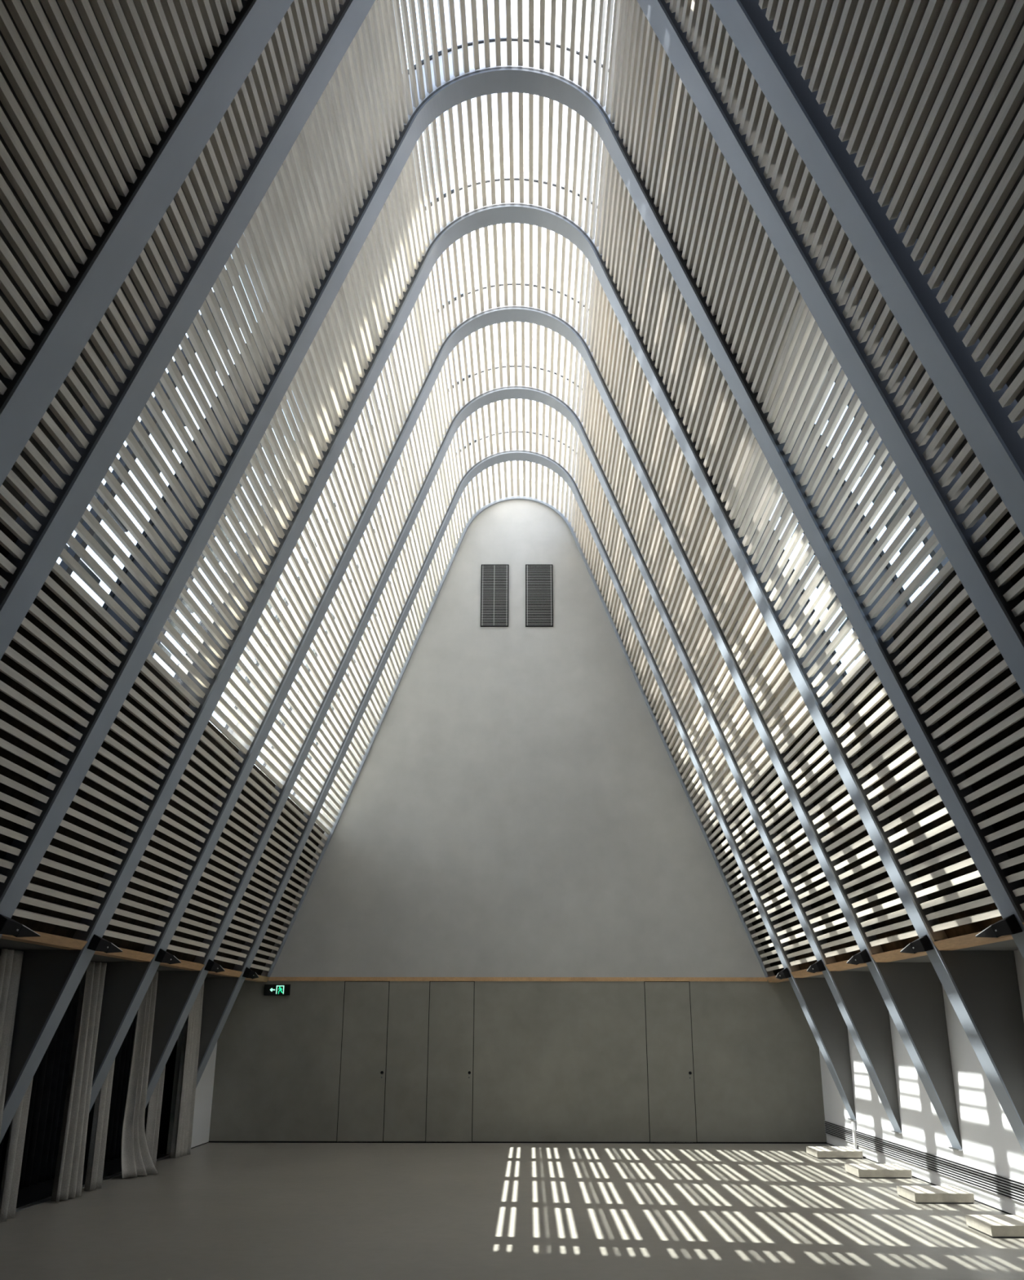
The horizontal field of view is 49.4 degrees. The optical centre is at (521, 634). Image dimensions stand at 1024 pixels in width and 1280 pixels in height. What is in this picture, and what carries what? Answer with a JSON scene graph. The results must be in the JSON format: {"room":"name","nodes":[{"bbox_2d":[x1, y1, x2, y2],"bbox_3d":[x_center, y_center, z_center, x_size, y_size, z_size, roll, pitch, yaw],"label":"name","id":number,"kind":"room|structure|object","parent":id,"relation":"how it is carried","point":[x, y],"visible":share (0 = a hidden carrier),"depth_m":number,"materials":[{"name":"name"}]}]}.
{"room":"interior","nodes":[
{"label":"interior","id":0,"kind":"room"},
{"bbox_2d":[2,1039,177,1153],"bbox_3d":[-6.761,6.580,17.061,3.180,2.520,0.100,0,-19,0],"label":"wall","id":1,"kind":"structure","parent":0,"point":[171,1064],"depth_m":16.79,"materials":[{"name":"black paint"}]},
{"bbox_2d":[195,431,856,1120],"bbox_3d":[-0.070,1.798,18.710,10.144,11.683,0.352,0,-19,0],"label":"rib","id":2,"kind":"object","parent":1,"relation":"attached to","point":[828,1027],"visible":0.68,"depth_m":18.24,"materials":[{"name":"grey paint"}]},
{"bbox_2d":[242,967,258,978],"bbox_3d":[-4.287,5.433,17.804,0.132,0.166,0.870,0,-19,0],"label":"uplight","id":3,"kind":"object","parent":2,"relation":"attached to","point":[248,973],"visible":1,"depth_m":17.42,"materials":[{"name":"black metal"}]},
{"bbox_2d":[293,460,573,786],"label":"skylight","id":4,"kind":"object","parent":2,"relation":"attached to","point":[521,463],"depth_m":21.89,"materials":[{"name":"clear glass"}]},
{"bbox_2d":[250,460,783,971],"bbox_3d":[-0.053,1.243,19.899,8.646,9.097,1.556,0,-19,0],"label":"bay","id":5,"kind":"object","parent":2,"relation":"attached to","point":[457,522],"visible":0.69,"depth_m":20.25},
{"bbox_2d":[249,822,324,975],"bbox_3d":[-4.143,4.447,18.821,1.211,2.480,1.600,0,-19,0],"label":"lining","id":6,"kind":"object","parent":5,"relation":"attached to","point":[259,971],"visible":0.21,"depth_m":19.10,"materials":[{"name":"black fabric"}]},
{"bbox_2d":[659,690,719,823],"bbox_3d":[2.489,0.512,20.164,2.356,5.850,1.600,0,-19,0],"label":"lining","id":7,"kind":"object","parent":5,"relation":"attached to","point":[701,786],"depth_m":20.11,"materials":[{"name":"brown wood"}]},
{"bbox_2d":[711,823,784,975],"bbox_3d":[4.011,4.436,18.763,1.211,2.480,1.600,0,-19,0],"label":"lining","id":8,"kind":"object","parent":5,"relation":"attached to","point":[776,971],"depth_m":19.06,"materials":[{"name":"black fabric"}]},
{"bbox_2d":[776,967,791,979],"bbox_3d":[4.143,5.421,17.745,0.132,0.166,0.870,0,-19,0],"label":"uplight","id":9,"kind":"object","parent":2,"relation":"attached to","point":[784,974],"visible":1,"depth_m":17.35,"materials":[{"name":"black metal"}]},
{"bbox_2d":[0,938,255,982],"bbox_3d":[-4.969,2.239,8.686,0.733,0.080,22.200,0,-19,0],"label":"ceiling","id":10,"kind":"structure","parent":0,"point":[4,944],"depth_m":11.26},
{"bbox_2d":[0,948,23,1136],"bbox_3d":[-5.035,4.298,10.596,0.110,2.488,0.408,-2,-20,5],"label":"linen curtain","id":11,"kind":"object","parent":10,"relation":"hanging from","point":[11,960],"visible":1,"depth_m":10.84,"materials":[{"name":"grey fabric"}]},
{"bbox_2d":[0,1077,33,1222],"bbox_3d":[-5.039,4.549,11.307,0.134,2.488,0.396,0,-19,0],"label":"linen curtain","id":12,"kind":"object","parent":10,"relation":"hanging from","point":[9,1191],"visible":0.47,"depth_m":10.99,"materials":[{"name":"grey fabric"}]},
{"bbox_2d":[51,961,106,1202],"bbox_3d":[-4.992,5.003,12.588,0.147,2.488,0.481,-3,-20,10],"label":"linen curtain","id":13,"kind":"object","parent":10,"relation":"hanging from","point":[68,1175],"visible":0.99,"depth_m":12.53,"materials":[{"name":"grey fabric"}]},
{"bbox_2d":[84,1059,115,1191],"bbox_3d":[-4.958,5.247,13.277,0.097,2.488,0.240,-4,-20,10],"label":"linen curtain","id":14,"kind":"object","parent":10,"relation":"hanging from","point":[95,1171],"visible":0.47,"depth_m":13.03,"materials":[{"name":"grey fabric"}]},
{"bbox_2d":[121,971,158,1178],"bbox_3d":[-4.917,5.697,14.550,0.342,2.488,0.629,-7,-21,19],"label":"linen curtain","id":15,"kind":"object","parent":10,"relation":"hanging from","point":[136,1159],"visible":0.91,"depth_m":14.47,"materials":[{"name":"grey fabric"}]},
{"bbox_2d":[145,1066,165,1167],"bbox_3d":[-4.962,5.959,15.289,0.097,2.488,0.248,-4,-20,11],"label":"linen curtain","id":16,"kind":"object","parent":10,"relation":"hanging from","point":[153,1126],"visible":0.4,"depth_m":15.04,"materials":[{"name":"grey fabric"}]},
{"bbox_2d":[169,980,204,1158],"bbox_3d":[-4.972,6.431,16.623,0.114,2.488,0.496,-3,-20,8],"label":"linen curtain","id":17,"kind":"object","parent":10,"relation":"hanging from","point":[181,1143],"visible":0.86,"depth_m":16.52,"materials":[{"name":"grey fabric"}]},
{"bbox_2d":[166,1025,217,1154],"bbox_3d":[-5.205,6.856,17.837,0.120,2.520,1.870,0,-19,0],"label":"wall","id":18,"kind":"structure","parent":0,"point":[204,1090],"depth_m":17.83,"materials":[{"name":"white paint"}]},
{"bbox_2d":[15,1154,170,1212],"bbox_3d":[-5.235,4.337,6.954,0.080,0.008,20.330,0,-19,0],"label":"trim","id":19,"kind":"structure","parent":18,"relation":"attached to","point":[42,1201],"depth_m":12.21,"materials":[{"name":"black metal"}]},
{"bbox_2d":[0,1142,1023,1279],"bbox_3d":[-1.643,4.739,7.777,13.550,0.206,22.600,0,-19,0],"label":"floor","id":20,"kind":"structure","parent":0,"point":[218,1211],"depth_m":10.95,"materials":[{"name":"grey concrete"}]},
{"bbox_2d":[806,1146,862,1159],"bbox_3d":[4.622,7.653,16.436,0.660,0.103,0.680,0,-19,0],"label":"block","id":21,"kind":"object","parent":20,"relation":"on","point":[818,1152],"visible":1,"depth_m":16.13,"materials":[{"name":"concrete"}]},
{"bbox_2d":[851,1121,857,1149],"bbox_3d":[4.963,7.505,16.550,0.031,0.460,0.080,0,-19,0],"label":"post","id":22,"kind":"object","parent":20,"relation":"on","point":[854,1131],"visible":0.64,"depth_m":16.54,"materials":[{"name":"white paint"}]},
{"bbox_2d":[844,1164,912,1178],"bbox_3d":[4.586,6.899,14.306,0.670,0.103,0.640,0,-19,0],"label":"block","id":23,"kind":"object","parent":20,"relation":"on","point":[860,1171],"visible":1,"depth_m":14.02,"materials":[{"name":"concrete"}]},
{"bbox_2d":[897,1185,974,1204],"bbox_3d":[4.565,6.182,12.279,0.640,0.103,0.620,0,-19,0],"label":"block","id":24,"kind":"object","parent":20,"relation":"on","point":[918,1194],"visible":1,"depth_m":12.01,"materials":[{"name":"concrete"}]},
{"bbox_2d":[965,1214,1023,1238],"bbox_3d":[4.563,5.488,10.318,0.645,0.103,0.620,0,-19,0],"label":"block","id":25,"kind":"object","parent":20,"relation":"on","point":[995,1226],"visible":1,"depth_m":10.20,"materials":[{"name":"concrete"}]},
{"bbox_2d":[208,480,826,1142],"bbox_3d":[-0.057,2.637,20.416,10.350,12.206,0.250,0,-19,0],"label":"wall","id":26,"kind":"structure","parent":0,"point":[518,805],"depth_m":19.50,"materials":[{"name":"grey paint"}]},
{"bbox_2d":[0,930,270,982],"bbox_3d":[-4.502,2.238,8.683,0.200,0.080,22.200,0,-19,0],"label":"trim","id":27,"kind":"structure","parent":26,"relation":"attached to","point":[46,940],"depth_m":12.28,"materials":[{"name":"brown wood"}]},
{"bbox_2d":[264,984,290,995],"bbox_3d":[-4.176,6.092,19.064,0.441,0.181,0.056,0,-19,0],"label":"exit sign","id":28,"kind":"object","parent":26,"relation":"attached to","point":[269,989],"visible":1,"depth_m":19.04,"materials":[{"name":"black plastic"}]},
{"bbox_2d":[336,981,390,1142],"bbox_3d":[-2.647,7.147,18.676,0.774,2.537,0.062,0,-19,0],"label":"door","id":29,"kind":"structure","parent":26,"relation":"in","point":[363,1061],"depth_m":18.69,"materials":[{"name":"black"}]},
{"bbox_2d":[425,981,475,1142],"bbox_3d":[-1.186,7.145,18.666,0.775,2.537,0.062,0,-19,0],"label":"door","id":30,"kind":"structure","parent":26,"relation":"in","point":[451,1044],"depth_m":18.68,"materials":[{"name":"black"}]},
{"bbox_2d":[480,564,509,626],"bbox_3d":[-0.509,-0.753,21.470,0.539,1.281,0.036,0,-19,0],"label":"air vent","id":31,"kind":"object","parent":26,"relation":"in","point":[495,578],"visible":1,"depth_m":21.48,"materials":[{"name":"black metal"}]},
{"bbox_2d":[266,496,768,977],"bbox_3d":[-0.057,1.578,20.637,8.620,9.151,0.060,0,-19,0],"label":"trim","id":32,"kind":"structure","parent":26,"relation":"attached to","point":[540,501],"depth_m":20.55,"materials":[{"name":"grey paint"}]},
{"bbox_2d":[268,977,767,981],"bbox_3d":[-0.062,5.925,19.119,8.560,0.065,0.022,0,-19,0],"label":"trim","id":33,"kind":"structure","parent":26,"relation":"attached to","point":[271,979],"depth_m":19.11,"materials":[{"name":"brown wood"}]},
{"bbox_2d":[208,1141,826,1143],"bbox_3d":[-0.065,8.339,18.267,10.150,0.022,0.016,0,-19,0],"label":"baseboard","id":34,"kind":"structure","parent":26,"relation":"attached to","point":[209,1141],"depth_m":18.27,"materials":[{"name":"black"}]},
{"bbox_2d":[525,564,553,626],"bbox_3d":[0.350,-0.754,21.463,0.531,1.281,0.036,0,-19,0],"label":"air vent","id":35,"kind":"object","parent":26,"relation":"in","point":[539,577],"visible":1,"depth_m":21.47,"materials":[{"name":"black metal"}]},
{"bbox_2d":[644,981,697,1142],"bbox_3d":[2.500,7.140,18.640,0.781,2.537,0.062,0,-19,0],"label":"door","id":36,"kind":"structure","parent":26,"relation":"in","point":[668,1006],"depth_m":18.65,"materials":[{"name":"black"}]},
{"bbox_2d":[766,922,1023,982],"bbox_3d":[4.221,2.226,8.622,0.200,0.080,22.200,0,-19,0],"label":"trim","id":37,"kind":"structure","parent":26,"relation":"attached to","point":[968,940],"depth_m":12.21,"materials":[{"name":"brown wood"}]},
{"bbox_2d":[769,287,835,421],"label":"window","id":38,"kind":"structure","parent":0,"point":[796,287],"depth_m":10.17,"materials":[{"name":"clear glass"}]},
{"bbox_2d":[778,939,1018,982],"bbox_3d":[4.728,2.225,8.618,0.813,0.080,22.200,0,-19,0],"label":"ceiling","id":39,"kind":"structure","parent":0,"point":[1010,944],"depth_m":11.11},
{"bbox_2d":[819,949,1023,1214],"bbox_3d":[5.033,3.450,8.182,0.200,2.520,22.200,0,-19,0],"label":"wall","id":40,"kind":"structure","parent":0,"point":[988,1141],"depth_m":13.02,"materials":[{"name":"white paint"}]},
{"bbox_2d":[0,38,1023,959],"bbox_3d":[-0.132,-1.078,10.582,10.144,11.683,0.352,0,-19,0],"label":"rib","id":41,"kind":"object","parent":40,"relation":"attached to","point":[494,79],"visible":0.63,"depth_m":10.55,"materials":[{"name":"grey paint"}]},
{"bbox_2d":[0,914,40,937],"bbox_3d":[-4.348,2.556,9.676,0.132,0.166,0.870,0,-19,0],"label":"uplight","id":42,"kind":"object","parent":41,"relation":"attached to","point":[8,926],"visible":1,"depth_m":9.44,"materials":[{"name":"black metal"}]},
{"bbox_2d":[59,0,949,586],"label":"skylight","id":43,"kind":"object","parent":41,"relation":"attached to","point":[479,2],"depth_m":11.75,"materials":[{"name":"clear glass"}]},
{"bbox_2d":[13,92,1001,931],"bbox_3d":[-0.123,-1.588,11.900,8.664,9.097,1.830,0,-19,0],"label":"bay","id":44,"kind":"object","parent":41,"relation":"attached to","point":[335,362],"visible":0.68,"depth_m":12.05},
{"bbox_2d":[11,661,190,937],"bbox_3d":[-4.204,1.610,10.804,1.211,2.480,1.836,0,-19,0],"label":"lining","id":45,"kind":"object","parent":44,"relation":"attached to","point":[34,925],"visible":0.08,"depth_m":10.88,"materials":[{"name":"black fabric"}]},
{"bbox_2d":[729,430,777,517],"bbox_3d":[2.007,-3.362,12.517,1.511,3.650,1.836,0,-19,0],"label":"lining","id":46,"kind":"object","parent":44,"relation":"attached to","point":[744,430],"depth_m":12.29,"materials":[{"name":"grey paint"}]},
{"bbox_2d":[831,661,1003,938],"bbox_3d":[3.950,1.599,10.747,1.211,2.480,1.836,0,-19,0],"label":"lining","id":47,"kind":"object","parent":44,"relation":"attached to","point":[977,926],"depth_m":10.83,"materials":[{"name":"black fabric"}]},
{"bbox_2d":[149,92,878,660],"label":"skylight","id":48,"kind":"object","parent":41,"relation":"attached to","point":[504,95],"depth_m":13.58,"materials":[{"name":"clear glass"}]},
{"bbox_2d":[975,914,1022,937],"bbox_3d":[4.082,2.545,9.617,0.132,0.166,0.870,0,-19,0],"label":"uplight","id":49,"kind":"object","parent":41,"relation":"attached to","point":[1010,925],"visible":1,"depth_m":9.31,"materials":[{"name":"black metal"}]},
{"bbox_2d":[0,177,1023,1152],"bbox_3d":[-0.116,-0.359,12.614,10.144,11.683,0.352,0,-19,0],"label":"rib","id":50,"kind":"object","parent":40,"relation":"attached to","point":[982,988],"visible":0.63,"depth_m":11.98,"materials":[{"name":"grey paint"}]},
{"bbox_2d":[87,934,122,953],"bbox_3d":[-4.332,3.275,11.708,0.132,0.166,0.870,0,-19,0],"label":"uplight","id":51,"kind":"object","parent":50,"relation":"attached to","point":[97,943],"visible":1,"depth_m":11.39,"materials":[{"name":"black metal"}]},
{"bbox_2d":[177,222,592,710],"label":"skylight","id":52,"kind":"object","parent":50,"relation":"attached to","point":[229,687],"depth_m":15.72,"materials":[{"name":"clear glass"}]},
{"bbox_2d":[103,222,918,946],"bbox_3d":[-0.098,-0.869,13.932,8.646,9.097,1.830,0,-19,0],"label":"bay","id":53,"kind":"object","parent":50,"relation":"attached to","point":[670,470],"visible":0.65,"depth_m":14.15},
{"bbox_2d":[102,720,239,951],"bbox_3d":[-4.188,2.329,12.836,1.211,2.480,1.836,0,-19,0],"label":"lining","id":54,"kind":"object","parent":53,"relation":"attached to","point":[120,943],"visible":0.14,"depth_m":12.97,"materials":[{"name":"black fabric"}]},
{"bbox_2d":[704,520,810,734],"bbox_3d":[2.444,-1.606,14.179,2.356,5.850,1.836,0,-19,0],"label":"lining","id":55,"kind":"object","parent":53,"relation":"attached to","point":[799,695],"depth_m":13.93,"materials":[{"name":"brown wood"}]},
{"bbox_2d":[787,721,919,952],"bbox_3d":[3.966,2.318,12.779,1.211,2.480,1.836,0,-19,0],"label":"lining","id":56,"kind":"object","parent":53,"relation":"attached to","point":[901,944],"visible":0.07,"depth_m":12.92,"materials":[{"name":"black fabric"}]},
{"bbox_2d":[900,934,933,953],"bbox_3d":[4.097,3.264,11.649,0.132,0.166,0.870,0,-19,0],"label":"uplight","id":57,"kind":"object","parent":50,"relation":"attached to","point":[923,944],"visible":1,"depth_m":11.31,"materials":[{"name":"black metal"}]},
{"bbox_2d":[0,0,1023,537],"bbox_3d":[-0.154,-2.144,7.572,10.144,11.683,0.452,0,-19,0],"label":"rib","id":58,"kind":"object","parent":40,"relation":"attached to","point":[996,442],"visible":0.6,"depth_m":7.72,"materials":[{"name":"grey paint"}]},
{"bbox_2d":[0,0,1023,438],"bbox_3d":[-0.162,-3.428,6.702,8.664,9.097,2.025,0,-19,0],"label":"bay","id":59,"kind":"object","parent":58,"relation":"attached to","point":[838,44],"visible":1,"depth_m":6.93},
{"bbox_2d":[0,0,1023,402],"bbox_3d":[-0.161,-4.707,7.159,7.458,7.006,2.026,0,-19,0],"label":"lining","id":60,"kind":"object","parent":59,"relation":"attached to","point":[3,296],"visible":0.11,"depth_m":6.90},
{"bbox_2d":[0,0,1023,631],"bbox_3d":[-0.149,-2.832,8.387,8.664,9.097,0.662,0,-19,0],"label":"bay","id":61,"kind":"object","parent":58,"relation":"attached to","point":[247,118],"visible":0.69,"depth_m":8.42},
{"bbox_2d":[0,521,17,569],"bbox_3d":[-4.230,0.366,7.291,1.211,2.480,0.668,0,-19,0],"label":"lining","id":62,"kind":"object","parent":61,"relation":"attached to","point":[6,531],"depth_m":7.89,"materials":[{"name":"black fabric"}]},
{"bbox_2d":[0,139,1008,520],"bbox_3d":[-0.148,-4.134,8.779,7.458,7.006,0.528,0,-19,0],"label":"lining","id":63,"kind":"object","parent":61,"relation":"attached to","point":[23,454],"visible":0.02,"depth_m":8.00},
{"bbox_2d":[985,511,1023,600],"bbox_3d":[3.924,0.355,7.233,1.211,2.480,0.668,0,-19,0],"label":"lining","id":64,"kind":"object","parent":61,"relation":"attached to","point":[1020,551],"visible":0.33,"depth_m":7.74,"materials":[{"name":"black fabric"}]},
{"bbox_2d":[0,0,1023,694],"bbox_3d":[-0.147,-1.798,8.550,10.144,11.683,0.352,0,-19,0],"label":"rib","id":65,"kind":"object","parent":40,"relation":"attached to","point":[24,586],"visible":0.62,"depth_m":8.62,"materials":[{"name":"grey paint"}]},
{"bbox_2d":[0,0,1023,910],"bbox_3d":[-0.138,-2.308,9.868,8.664,9.097,1.830,0,-19,0],"label":"bay","id":66,"kind":"object","parent":65,"relation":"attached to","point":[293,235],"visible":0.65,"depth_m":9.97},
{"bbox_2d":[0,570,121,858],"bbox_3d":[-4.219,0.891,8.772,1.211,2.480,1.836,0,-19,0],"label":"lining","id":67,"kind":"object","parent":66,"relation":"attached to","point":[5,771],"visible":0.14,"depth_m":9.14,"materials":[{"name":"black fabric"}]},
{"bbox_2d":[893,569,1023,885],"bbox_3d":[3.935,0.880,8.715,1.211,2.480,1.836,0,-19,0],"label":"wooden slats","id":68,"kind":"object","parent":66,"relation":"attached to","point":[1020,781],"visible":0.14,"depth_m":9.03,"materials":[{"name":"beige wood"}]},
{"bbox_2d":[145,364,902,1133],"bbox_3d":[-0.086,1.079,16.678,10.144,11.683,0.352,0,-19,0],"label":"rib","id":69,"kind":"object","parent":40,"relation":"attached to","point":[864,1011],"visible":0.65,"depth_m":16.11,"materials":[{"name":"grey paint"}]},
{"bbox_2d":[204,959,225,972],"bbox_3d":[-4.302,4.713,15.772,0.132,0.166,0.870,0,-19,0],"label":"uplight","id":70,"kind":"object","parent":69,"relation":"attached to","point":[211,966],"visible":1,"depth_m":15.40,"materials":[{"name":"black metal"}]},
{"bbox_2d":[226,321,584,718],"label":"skylight","id":71,"kind":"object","parent":69,"relation":"attached to","point":[511,323],"depth_m":17.82,"materials":[{"name":"clear glass"}]},
{"bbox_2d":[263,399,578,756],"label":"skylight","id":72,"kind":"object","parent":69,"relation":"attached to","point":[513,401],"depth_m":19.89,"materials":[{"name":"clear glass"}]},
{"bbox_2d":[214,399,817,965],"bbox_3d":[-0.068,0.569,17.996,8.646,9.097,1.830,0,-19,0],"label":"bay","id":73,"kind":"object","parent":69,"relation":"attached to","point":[447,477],"visible":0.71,"depth_m":18.31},
{"bbox_2d":[213,796,304,969],"bbox_3d":[-4.158,3.768,16.900,1.211,2.480,1.836,0,-19,0],"label":"lining","id":74,"kind":"object","parent":73,"relation":"attached to","point":[226,965],"visible":0.14,"depth_m":17.12,"materials":[{"name":"black fabric"}]},
{"bbox_2d":[667,643,741,799],"bbox_3d":[2.474,-0.168,18.243,2.356,5.850,1.836,0,-19,0],"label":"lining","id":75,"kind":"object","parent":73,"relation":"attached to","point":[719,749],"depth_m":18.15,"materials":[{"name":"brown wood"}]},
{"bbox_2d":[729,797,817,969],"bbox_3d":[3.996,3.756,16.843,1.211,2.480,1.836,0,-19,0],"label":"lining","id":76,"kind":"object","parent":73,"relation":"attached to","point":[804,966],"visible":0.21,"depth_m":17.09,"materials":[{"name":"black fabric"}]},
{"bbox_2d":[807,960,826,973],"bbox_3d":[4.127,4.702,15.713,0.132,0.166,0.870,0,-19,0],"label":"uplight","id":77,"kind":"object","parent":69,"relation":"attached to","point":[819,966],"visible":1,"depth_m":15.33,"materials":[{"name":"black metal"}]},
{"bbox_2d":[88,283,962,1151],"bbox_3d":[-0.101,0.360,14.646,10.144,11.683,0.352,0,-19,0],"label":"rib","id":78,"kind":"object","parent":40,"relation":"attached to","point":[912,993],"visible":0.61,"depth_m":14.07,"materials":[{"name":"grey paint"}]},
{"bbox_2d":[155,948,181,964],"bbox_3d":[-4.317,3.994,13.740,0.132,0.166,0.870,0,-19,0],"label":"uplight","id":79,"kind":"object","parent":78,"relation":"attached to","point":[164,957],"visible":1,"depth_m":13.40,"materials":[{"name":"black metal"}]},
{"bbox_2d":[167,321,859,957],"bbox_3d":[-0.083,-0.150,15.964,8.646,9.097,1.830,0,-19,0],"label":"bay","id":80,"kind":"object","parent":78,"relation":"attached to","point":[651,535],"visible":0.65,"depth_m":16.23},
{"bbox_2d":[166,764,275,962],"bbox_3d":[-4.173,3.048,14.868,1.211,2.480,1.836,0,-19,0],"label":"lining","id":81,"kind":"object","parent":80,"relation":"attached to","point":[180,955],"visible":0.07,"depth_m":15.05,"materials":[{"name":"black fabric"}]},
{"bbox_2d":[682,593,771,771],"bbox_3d":[2.459,-0.887,16.211,2.356,5.850,1.836,0,-19,0],"label":"lining","id":82,"kind":"object","parent":80,"relation":"attached to","point":[766,762],"depth_m":16.04,"materials":[{"name":"brown wood"}]},
{"bbox_2d":[755,764,861,962],"bbox_3d":[3.981,3.037,14.811,1.211,2.480,1.836,0,-19,0],"label":"lining","id":83,"kind":"object","parent":80,"relation":"attached to","point":[846,956],"visible":0.14,"depth_m":15.01,"materials":[{"name":"black fabric"}]},
{"bbox_2d":[847,949,871,964],"bbox_3d":[4.112,3.983,13.681,0.132,0.166,0.870,0,-19,0],"label":"uplight","id":84,"kind":"object","parent":78,"relation":"attached to","point":[863,957],"visible":1,"depth_m":13.32,"materials":[{"name":"black metal"}]},
{"bbox_2d":[826,1142,1013,1214],"bbox_3d":[4.929,4.632,7.765,0.006,0.014,22.200,0,-19,0],"label":"baseboard","id":85,"kind":"structure","parent":40,"relation":"attached to","point":[1004,1211],"depth_m":13.33,"materials":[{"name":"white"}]},
{"bbox_2d":[824,1120,1023,1204],"bbox_3d":[4.921,4.400,7.847,0.018,0.196,22.180,0,-19,0],"label":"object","id":86,"kind":"object","parent":40,"relation":"in","point":[1013,1189],"visible":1,"depth_m":13.23,"materials":[{"name":"black metal"}]},
{"bbox_3d":[-6.815,2.222,8.706,3.200,0.120,22.200,0,-19,0],"label":"ceiling","id":87,"kind":"structure","parent":0,"visible":0},
{"bbox_2d":[18,982,80,1189],"bbox_3d":[-5.849,5.499,13.994,0.130,2.488,1.832,0,-19,0],"label":"drape","id":88,"kind":"object","parent":87,"relation":"hanging from","point":[51,1078],"visible":0.49,"depth_m":13.72,"materials":[{"name":"fabric"}]},
{"bbox_2d":[84,1013,137,1168],"bbox_3d":[-5.833,6.218,16.026,0.130,2.488,1.832,0,-19,0],"label":"drape","id":89,"kind":"object","parent":87,"relation":"hanging from","point":[123,1058],"visible":0.25,"depth_m":16.00,"materials":[{"name":"fabric"}]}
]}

